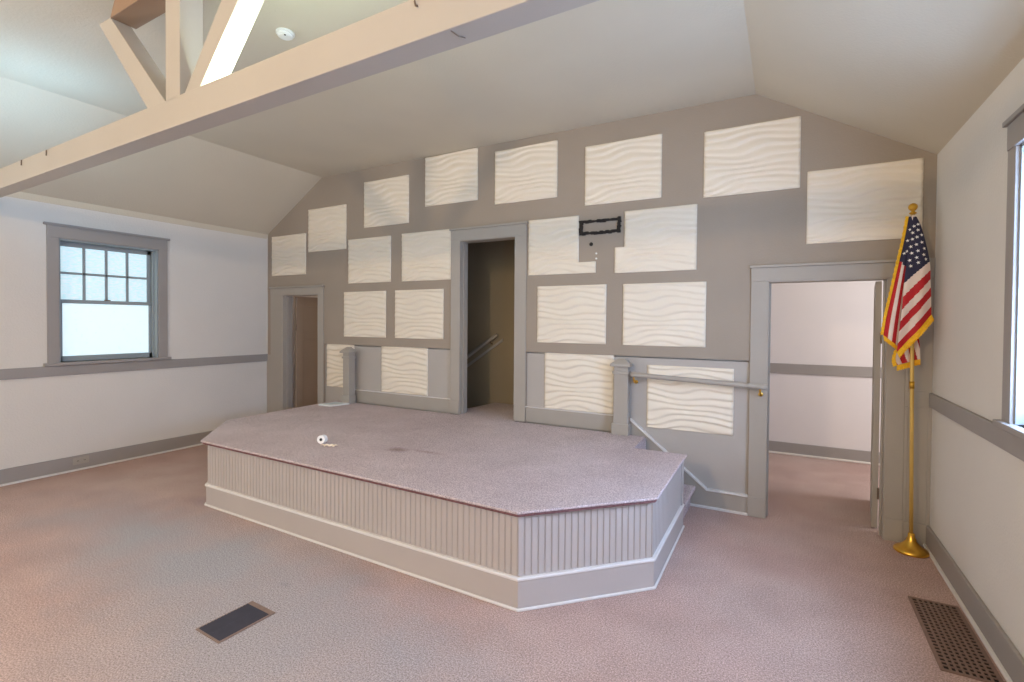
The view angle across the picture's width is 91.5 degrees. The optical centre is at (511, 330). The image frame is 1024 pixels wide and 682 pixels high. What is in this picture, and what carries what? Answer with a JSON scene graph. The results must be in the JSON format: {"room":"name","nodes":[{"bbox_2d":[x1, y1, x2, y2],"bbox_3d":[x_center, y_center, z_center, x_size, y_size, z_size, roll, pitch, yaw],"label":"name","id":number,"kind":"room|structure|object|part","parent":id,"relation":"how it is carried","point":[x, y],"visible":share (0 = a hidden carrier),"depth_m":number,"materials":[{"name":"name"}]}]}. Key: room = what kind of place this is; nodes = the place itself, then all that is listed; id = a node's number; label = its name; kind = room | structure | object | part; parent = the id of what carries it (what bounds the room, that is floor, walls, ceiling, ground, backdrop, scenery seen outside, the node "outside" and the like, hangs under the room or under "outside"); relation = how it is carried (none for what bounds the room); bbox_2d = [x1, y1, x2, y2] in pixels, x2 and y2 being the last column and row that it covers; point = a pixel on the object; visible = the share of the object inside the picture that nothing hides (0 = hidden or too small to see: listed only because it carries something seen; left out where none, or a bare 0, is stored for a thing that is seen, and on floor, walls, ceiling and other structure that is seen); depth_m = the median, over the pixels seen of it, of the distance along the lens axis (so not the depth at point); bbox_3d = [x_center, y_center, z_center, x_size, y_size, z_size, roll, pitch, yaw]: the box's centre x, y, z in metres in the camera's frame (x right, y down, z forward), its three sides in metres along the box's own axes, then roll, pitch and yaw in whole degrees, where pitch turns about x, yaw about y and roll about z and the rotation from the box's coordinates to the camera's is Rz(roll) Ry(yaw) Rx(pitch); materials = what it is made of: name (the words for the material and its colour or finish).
{"room":"community hall","nodes":[
{"label":"community hall","id":0,"kind":"room"},
{"bbox_2d":[0,196,317,469],"bbox_3d":[-5.134,0.048,4.892,0.210,2.965,10.820,1,1,29],"label":"wall","id":1,"kind":"structure","parent":0,"point":[217,279],"depth_m":5.97,"materials":[{"name":"white paint"}]},
{"bbox_2d":[73,456,88,464],"bbox_3d":[-4.702,1.420,5.447,0.008,0.074,0.140,1,1,29],"label":"outlet cover","id":2,"kind":"object","parent":1,"relation":"attached to","point":[84,459],"visible":1,"depth_m":5.44,"materials":[{"name":"grey paint"}]},
{"bbox_2d":[0,430,213,486],"bbox_3d":[-5.642,1.455,3.772,0.022,0.144,8.338,1,1,29],"label":"baseboard","id":3,"kind":"structure","parent":1,"relation":"attached to","point":[18,473],"depth_m":5.60,"materials":[{"name":"grey paint"}]},
{"bbox_2d":[43,221,171,366],"bbox_3d":[-4.633,-0.381,5.733,0.245,1.497,1.212,1,1,29],"label":"window","id":4,"kind":"structure","parent":1,"relation":"in","point":[109,300],"depth_m":5.71,"materials":[{"name":"white glass"}]},
{"bbox_3d":[-4.689,-0.628,5.761,0.006,0.585,0.832,1,1,29],"label":"glass pane","id":5,"kind":"part","parent":4,"relation":"part of","materials":[{"name":"blue"}]},
{"bbox_3d":[-4.658,-0.011,5.751,0.006,0.572,0.832,1,1,29],"label":"glass pane","id":6,"kind":"part","parent":4,"relation":"part of","materials":[{"name":"white glass"}]},
{"bbox_3d":[-4.688,-0.632,5.760,0.035,0.664,0.916,1,1,29],"label":"sash","id":7,"kind":"part","parent":4,"relation":"part of","materials":[{"name":"glass"}]},
{"bbox_3d":[-4.658,-0.001,5.751,0.035,0.672,0.916,1,1,29],"label":"sash","id":8,"kind":"part","parent":4,"relation":"part of","materials":[{"name":"white glass"}]},
{"bbox_3d":[-4.639,0.351,5.745,0.245,0.032,1.212,1,1,29],"label":"sill","id":9,"kind":"part","parent":4,"relation":"part of","materials":[{"name":"grey paint"}]},
{"bbox_2d":[0,354,267,379],"bbox_3d":[-5.635,0.448,3.756,0.020,0.105,8.338,1,1,29],"label":"trim","id":10,"kind":"structure","parent":1,"relation":"attached to","point":[31,372],"depth_m":5.76,"materials":[{"name":"grey paint"}]},
{"bbox_2d":[7,192,267,238],"bbox_3d":[-5.620,-1.337,3.726,0.022,0.065,8.338,1,1,29],"label":"trim","id":11,"kind":"structure","parent":1,"relation":"attached to","point":[22,195],"depth_m":5.80,"materials":[{"name":"beige paint"}]},
{"bbox_2d":[266,238,267,353],"bbox_3d":[-3.626,-0.527,7.389,0.010,1.755,0.014,1,1,29],"label":"trim","id":12,"kind":"structure","parent":1,"relation":"attached to","point":[267,238],"depth_m":7.39,"materials":[{"name":"white paint"}]},
{"bbox_2d":[447,403,527,422],"bbox_3d":[-0.087,1.010,5.995,1.060,0.083,0.922,1,1,29],"label":"floor","id":13,"kind":"structure","parent":0,"point":[496,409],"depth_m":6.07,"materials":[{"name":"carpet"}]},
{"bbox_2d":[467,240,514,407],"bbox_3d":[-0.401,-0.114,6.737,2.600,3.300,0.100,1,1,29],"label":"wall","id":14,"kind":"structure","parent":0,"point":[491,265],"depth_m":6.61,"materials":[{"name":"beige paint"}]},
{"bbox_2d":[467,333,502,366],"bbox_3d":[-0.606,0.434,6.747,1.072,0.802,0.092,1,1,29],"label":"handrail","id":15,"kind":"object","parent":14,"relation":"attached to","point":[494,336],"visible":0.56,"depth_m":6.60,"materials":[{"name":"grey paint"}]},
{"bbox_3d":[-0.638,0.385,6.737,1.024,0.704,0.044,1,1,29],"label":"rail","id":16,"kind":"part","parent":15,"relation":"part of","materials":[{"name":"grey paint"}]},
{"bbox_2d":[0,445,1005,681],"bbox_3d":[-0.735,1.662,2.605,10.150,0.120,11.020,1,1,29],"label":"floor","id":17,"kind":"structure","parent":0,"point":[110,572],"depth_m":2.91,"materials":[{"name":"pink carpet"}]},
{"bbox_2d":[196,601,275,643],"bbox_3d":[-1.507,1.590,2.732,0.233,0.008,0.323,1,1,29],"label":"floor vent","id":18,"kind":"object","parent":17,"relation":"in","point":[236,621],"visible":1,"depth_m":2.72,"materials":[{"name":"metal"}]},
{"bbox_2d":[200,401,694,611],"bbox_3d":[-0.836,1.274,4.685,4.674,0.585,2.498,1,1,29],"label":"stage","id":19,"kind":"object","parent":17,"relation":"on","point":[501,511],"visible":0.94,"depth_m":3.47,"materials":[{"name":"carpet"}]},
{"bbox_2d":[317,435,327,443],"bbox_3d":[-1.646,0.946,4.330,0.072,0.077,0.067,1,1,5],"label":"paper roll","id":20,"kind":"object","parent":19,"relation":"on","point":[321,439],"visible":1,"depth_m":4.30,"materials":[{"name":"white paper"}]},
{"bbox_2d":[320,444,337,446],"bbox_3d":[-1.541,0.970,4.210,0.157,0.019,0.050,1,1,17],"label":"paper scrap","id":21,"kind":"object","parent":19,"relation":"on","point":[329,445],"visible":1,"depth_m":4.20,"materials":[{"name":"beige paper"}]},
{"bbox_2d":[318,402,348,406],"bbox_3d":[-2.250,0.935,6.304,0.269,0.020,0.255,1,1,29],"label":"tray","id":22,"kind":"object","parent":19,"relation":"on","point":[330,404],"visible":1,"depth_m":6.27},
{"bbox_2d":[340,347,356,403],"bbox_3d":[-2.118,0.580,6.449,0.168,0.727,0.135,1,1,29],"label":"newel post","id":23,"kind":"object","parent":19,"relation":"on","point":[348,396],"visible":0.98,"depth_m":6.42,"materials":[{"name":"grey paint"}]},
{"bbox_3d":[-1.328,1.235,3.661,3.171,0.409,0.030,1,1,30],"label":"beadboard panel","id":24,"kind":"part","parent":19,"relation":"part of","materials":[{"name":"grey paint"}]},
{"bbox_3d":[-0.879,1.482,4.607,4.537,0.172,2.208,1,1,29],"label":"board","id":25,"kind":"part","parent":19,"relation":"part of","materials":[{"name":"grey paint"}]},
{"bbox_3d":[0.451,1.260,2.994,0.874,0.409,0.030,0,1,-17],"label":"beadboard panel","id":26,"kind":"part","parent":19,"relation":"part of","materials":[{"name":"grey paint"}]},
{"bbox_2d":[610,358,632,435],"bbox_3d":[1.040,0.631,4.756,0.198,0.727,0.102,1,1,29],"label":"newel post","id":27,"kind":"object","parent":19,"relation":"on","point":[620,425],"visible":0.98,"depth_m":4.73,"materials":[{"name":"grey paint"}]},
{"bbox_2d":[630,372,766,396],"bbox_3d":[1.629,0.478,4.435,1.138,0.156,0.117,1,1,29],"label":"handrail","id":28,"kind":"object","parent":27,"relation":"attached to","point":[760,387],"visible":1,"depth_m":4.36,"materials":[{"name":"grey paint"}]},
{"bbox_3d":[1.126,1.302,4.479,0.025,0.567,0.495,1,1,29],"label":"notch panel","id":29,"kind":"part","parent":19,"relation":"part of","materials":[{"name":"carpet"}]},
{"bbox_3d":[1.113,1.255,3.582,0.030,0.409,1.067,1,1,28],"label":"beadboard panel","id":30,"kind":"part","parent":19,"relation":"part of","materials":[{"name":"grey paint"}]},
{"bbox_2d":[880,203,933,557],"bbox_3d":[2.870,0.347,3.603,0.301,2.531,0.212,0,1,-11],"label":"flag stand","id":31,"kind":"object","parent":17,"relation":"on","point":[911,280],"visible":1,"depth_m":3.58,"materials":[{"name":"gold metal"}]},
{"bbox_2d":[908,596,1003,681],"bbox_3d":[2.330,1.621,2.653,0.237,0.007,0.740,1,1,29],"label":"floor vent","id":32,"kind":"object","parent":17,"relation":"in","point":[956,649],"visible":1,"depth_m":2.60,"materials":[{"name":"brown metal"}]},
{"bbox_2d":[0,0,1023,233],"bbox_3d":[-2.219,-1.665,1.930,8.023,0.912,8.478,1,1,29],"label":"ceiling","id":33,"kind":"structure","parent":0,"point":[913,73],"depth_m":3.81,"materials":[{"name":"beige paint"}]},
{"bbox_2d":[275,27,294,40],"bbox_3d":[-1.539,-2.001,3.387,0.120,0.037,0.120,1,1,29],"label":"smoke detector","id":34,"kind":"object","parent":33,"relation":"attached to","point":[286,34],"visible":1,"depth_m":3.36,"materials":[{"name":"white plastic"}]},
{"bbox_2d":[0,0,598,197],"bbox_3d":[-1.774,-1.562,2.743,7.706,0.938,0.140,1,1,30],"label":"roof truss","id":35,"kind":"object","parent":33,"relation":"attached to","point":[199,92],"visible":1,"depth_m":2.50,"materials":[{"name":"beige paint"}]},
{"bbox_3d":[-1.805,-1.640,2.749,0.144,0.782,0.125,1,1,29],"label":"king post","id":36,"kind":"part","parent":35,"relation":"part of","materials":[{"name":"beige paint"}]},
{"bbox_2d":[268,94,936,522],"bbox_3d":[-0.220,-0.270,5.606,7.703,3.652,0.140,1,1,29],"label":"wall","id":37,"kind":"structure","parent":0,"point":[735,233],"depth_m":4.66,"materials":[{"name":"beige paint"}]},
{"bbox_2d":[267,355,270,412],"bbox_3d":[-3.599,0.931,7.394,0.095,1.140,0.010,1,1,29],"label":"trim","id":38,"kind":"structure","parent":37,"relation":"attached to","point":[269,356],"depth_m":7.38,"materials":[{"name":"grey paint"}]},
{"bbox_2d":[272,233,305,275],"bbox_3d":[-3.206,-1.075,7.146,0.733,0.571,0.022,1,1,29],"label":"art panel","id":39,"kind":"object","parent":37,"relation":"attached to","point":[288,251],"visible":1,"depth_m":7.13,"materials":[{"name":"white plastic"}]},
{"bbox_2d":[269,285,324,411],"bbox_3d":[-3.036,0.442,7.149,1.141,2.136,0.186,1,1,29],"label":"door frame","id":40,"kind":"structure","parent":37,"relation":"attached to","point":[281,297],"depth_m":7.26,"materials":[{"name":"grey paint"}]},
{"bbox_2d":[295,297,317,407],"bbox_3d":[-2.977,0.495,7.671,0.184,1.988,0.756,1,1,45],"label":"door","id":41,"kind":"structure","parent":37,"relation":"in","point":[306,308],"depth_m":7.48,"materials":[{"name":"brown paint"}]},
{"bbox_2d":[308,204,346,251],"bbox_3d":[-2.514,-1.373,6.762,0.736,0.586,0.022,1,1,29],"label":"art panel","id":42,"kind":"object","parent":37,"relation":"attached to","point":[327,226],"visible":1,"depth_m":6.75,"materials":[{"name":"white plastic"}]},
{"bbox_2d":[327,344,354,386],"bbox_3d":[-2.308,0.477,6.696,0.515,0.574,0.022,1,1,29],"label":"art panel","id":43,"kind":"object","parent":37,"relation":"attached to","point":[334,357],"visible":0.68,"depth_m":6.74,"materials":[{"name":"white plastic"}]},
{"bbox_2d":[344,291,385,337],"bbox_3d":[-1.911,-0.206,6.444,0.735,0.589,0.022,1,1,29],"label":"art panel","id":44,"kind":"object","parent":37,"relation":"attached to","point":[365,311],"visible":1,"depth_m":6.43,"materials":[{"name":"white plastic"}]},
{"bbox_2d":[348,236,390,283],"bbox_3d":[-1.837,-0.896,6.395,0.738,0.574,0.022,1,1,29],"label":"art panel","id":45,"kind":"object","parent":37,"relation":"attached to","point":[369,259],"visible":1,"depth_m":6.38,"materials":[{"name":"white plastic"}]},
{"bbox_2d":[364,175,408,227],"bbox_3d":[-1.583,-1.604,6.247,0.741,0.582,0.022,1,1,29],"label":"art panel","id":46,"kind":"object","parent":37,"relation":"attached to","point":[386,201],"visible":1,"depth_m":6.24,"materials":[{"name":"white plastic"}]},
{"bbox_2d":[381,346,427,395],"bbox_3d":[-1.338,0.495,6.162,0.739,0.573,0.022,1,1,29],"label":"art panel","id":47,"kind":"object","parent":37,"relation":"attached to","point":[404,370],"visible":1,"depth_m":6.15,"materials":[{"name":"white plastic"}]},
{"bbox_2d":[395,289,443,338],"bbox_3d":[-1.131,-0.194,6.015,0.741,0.591,0.022,1,1,29],"label":"art panel","id":48,"kind":"object","parent":37,"relation":"attached to","point":[419,314],"visible":1,"depth_m":6.00,"materials":[{"name":"white plastic"}]},
{"bbox_2d":[402,229,450,281],"bbox_3d":[-1.033,-0.886,5.953,0.741,0.584,0.022,1,1,29],"label":"art panel","id":49,"kind":"object","parent":37,"relation":"attached to","point":[426,255],"visible":1,"depth_m":5.94,"materials":[{"name":"white plastic"}]},
{"bbox_2d":[425,148,477,206],"bbox_3d":[-0.712,-1.757,5.766,0.742,0.579,0.022,1,1,29],"label":"art panel","id":50,"kind":"object","parent":37,"relation":"attached to","point":[452,177],"visible":1,"depth_m":5.75,"materials":[{"name":"white plastic"}]},
{"bbox_2d":[355,389,612,415],"bbox_3d":[-0.624,0.805,5.769,3.710,0.008,0.030,1,1,29],"label":"trim","id":51,"kind":"structure","parent":37,"relation":"attached to","point":[355,389],"depth_m":5.31,"materials":[{"name":"white paint"}]},
{"bbox_2d":[449,221,527,421],"bbox_3d":[-0.249,-0.096,5.609,1.002,2.133,0.186,1,1,29],"label":"door frame","id":52,"kind":"structure","parent":37,"relation":"attached to","point":[517,231],"depth_m":5.67,"materials":[{"name":"grey paint"}]},
{"bbox_2d":[495,140,557,204],"bbox_3d":[0.136,-1.664,5.300,0.746,0.577,0.022,1,1,29],"label":"art panel","id":53,"kind":"object","parent":37,"relation":"attached to","point":[530,172],"visible":1,"depth_m":5.29,"materials":[{"name":"white plastic"}]},
{"bbox_2d":[355,390,746,512],"bbox_3d":[-0.106,1.188,5.489,4.899,0.742,0.030,1,1,29],"label":"baseboard","id":54,"kind":"structure","parent":37,"relation":"attached to","point":[535,415],"depth_m":5.08,"materials":[{"name":"grey paint"}]},
{"bbox_2d":[528,216,595,275],"bbox_3d":[0.500,-0.865,5.109,0.746,0.579,0.022,1,1,29],"label":"art panel","id":55,"kind":"object","parent":37,"relation":"attached to","point":[553,244],"visible":1,"depth_m":5.14,"materials":[{"name":"white plastic"}]},
{"bbox_2d":[537,284,605,343],"bbox_3d":[0.591,-0.161,5.068,0.747,0.587,0.022,1,1,29],"label":"art panel","id":56,"kind":"object","parent":37,"relation":"attached to","point":[570,313],"visible":1,"depth_m":5.06,"materials":[{"name":"white plastic"}]},
{"bbox_2d":[544,353,613,413],"bbox_3d":[0.667,0.529,5.060,0.748,0.577,0.022,1,1,29],"label":"art panel","id":57,"kind":"object","parent":37,"relation":"attached to","point":[575,382],"visible":0.96,"depth_m":5.05,"materials":[{"name":"white plastic"}]},
{"bbox_2d":[579,216,621,235],"bbox_3d":[0.863,-1.024,4.913,0.435,0.158,0.014,1,1,29],"label":"adhesive outline","id":58,"kind":"object","parent":37,"relation":"attached to","point":[618,230],"visible":1,"depth_m":4.90},
{"bbox_2d":[585,134,661,205],"bbox_3d":[1.055,-1.530,4.796,0.749,0.585,0.022,1,1,29],"label":"art panel","id":59,"kind":"object","parent":37,"relation":"attached to","point":[629,169],"visible":1,"depth_m":4.78,"materials":[{"name":"white plastic"}]},
{"bbox_2d":[614,204,696,272],"bbox_3d":[1.325,-0.843,4.656,0.755,0.589,0.022,1,1,29],"label":"art panel","id":60,"kind":"object","parent":37,"relation":"attached to","point":[663,238],"visible":1,"depth_m":4.63,"materials":[{"name":"white plastic"}]},
{"bbox_2d":[622,282,705,346],"bbox_3d":[1.396,-0.146,4.625,0.753,0.587,0.022,1,1,29],"label":"art panel","id":61,"kind":"object","parent":37,"relation":"attached to","point":[654,314],"visible":1,"depth_m":4.61,"materials":[{"name":"white plastic"}]},
{"bbox_2d":[630,418,747,515],"bbox_3d":[1.586,1.220,4.550,1.029,0.736,0.046,1,1,29],"label":"trim","id":62,"kind":"structure","parent":37,"relation":"attached to","point":[663,449],"depth_m":4.47,"materials":[{"name":"white paint"}]},
{"bbox_2d":[647,365,733,435],"bbox_3d":[1.607,0.626,4.544,0.753,0.589,0.022,1,1,29],"label":"art panel","id":63,"kind":"object","parent":37,"relation":"attached to","point":[674,405],"visible":0.95,"depth_m":4.53,"materials":[{"name":"white plastic"}]},
{"bbox_2d":[703,116,800,197],"bbox_3d":[2.033,-1.465,4.259,0.746,0.582,0.022,1,1,29],"label":"art panel","id":64,"kind":"object","parent":37,"relation":"attached to","point":[762,156],"visible":1,"depth_m":4.25,"materials":[{"name":"white plastic"}]},
{"bbox_2d":[747,259,904,541],"bbox_3d":[2.535,0.529,4.085,1.085,2.147,0.186,1,1,29],"label":"door frame","id":65,"kind":"structure","parent":37,"relation":"attached to","point":[890,527],"depth_m":4.02,"materials":[{"name":"grey paint"}]},
{"bbox_2d":[806,158,923,243],"bbox_3d":[2.726,-0.990,3.883,0.743,0.586,0.022,1,1,29],"label":"art panel","id":66,"kind":"object","parent":37,"relation":"attached to","point":[868,202],"visible":0.98,"depth_m":3.88,"materials":[{"name":"white plastic"}]},
{"bbox_2d":[870,281,881,527],"bbox_3d":[3.153,0.597,4.326,0.050,1.988,0.789,1,1,35],"label":"door","id":67,"kind":"structure","parent":37,"relation":"in","point":[877,338],"depth_m":4.02,"materials":[{"name":"grey paint"}]},
{"bbox_2d":[903,521,929,545],"bbox_3d":[3.032,1.529,3.750,0.163,0.165,0.014,1,1,29],"label":"baseboard","id":68,"kind":"object","parent":37,"relation":"attached to","point":[919,529],"visible":0.58,"depth_m":3.74,"materials":[{"name":"grey paint"}]},
{"bbox_2d":[902,258,934,524],"bbox_3d":[3.041,0.455,3.734,0.163,1.983,0.012,1,1,29],"label":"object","id":69,"kind":"structure","parent":37,"relation":"attached to","point":[923,373],"depth_m":3.73,"materials":[{"name":"grey paint"}]},
{"bbox_2d":[769,281,882,451],"bbox_3d":[4.208,0.234,5.997,4.800,2.700,0.120,1,1,29],"label":"wall","id":70,"kind":"structure","parent":0,"point":[813,323],"depth_m":6.14,"materials":[{"name":"white paint"}]},
{"bbox_2d":[769,440,879,465],"bbox_3d":[4.121,1.498,5.981,4.700,0.130,0.020,1,1,29],"label":"baseboard","id":71,"kind":"structure","parent":70,"relation":"attached to","point":[813,450],"depth_m":6.14,"materials":[{"name":"grey paint"}]},
{"bbox_2d":[770,363,881,377],"bbox_3d":[4.129,0.496,5.964,4.700,0.125,0.020,1,1,29],"label":"trim","id":72,"kind":"structure","parent":70,"relation":"attached to","point":[829,370],"depth_m":6.12,"materials":[{"name":"grey paint"}]},
{"bbox_2d":[930,58,1023,657],"bbox_3d":[1.234,0.176,0.053,0.210,2.965,8.478,1,1,29],"label":"wall","id":73,"kind":"structure","parent":0,"point":[977,487],"depth_m":2.84,"materials":[{"name":"white paint"}]},
{"bbox_2d":[923,525,1023,681],"bbox_3d":[1.088,1.567,0.070,0.022,0.144,8.338,1,1,29],"label":"baseboard","id":74,"kind":"structure","parent":73,"relation":"attached to","point":[1002,646],"depth_m":2.68,"materials":[{"name":"grey paint"}]},
{"bbox_2d":[929,393,1023,461],"bbox_3d":[1.096,0.560,0.053,0.020,0.105,8.338,1,1,29],"label":"trim","id":75,"kind":"structure","parent":73,"relation":"attached to","point":[979,425],"depth_m":2.73,"materials":[{"name":"grey paint"}]},
{"bbox_2d":[992,104,1023,439],"bbox_3d":[2.223,-0.266,1.894,0.245,1.497,1.212,1,1,29],"label":"window","id":76,"kind":"structure","parent":73,"relation":"in","point":[1013,338],"depth_m":2.36,"materials":[{"name":"grey paint"}]},
{"bbox_3d":[2.217,0.467,1.906,0.245,0.032,1.212,1,1,29],"label":"sill","id":77,"kind":"part","parent":76,"relation":"part of","materials":[{"name":"grey paint"}]},
{"bbox_3d":[2.139,-0.278,1.940,0.036,1.475,1.202,1,1,29],"label":"casing","id":78,"kind":"part","parent":76,"relation":"part of","materials":[{"name":"grey paint"}]}
]}

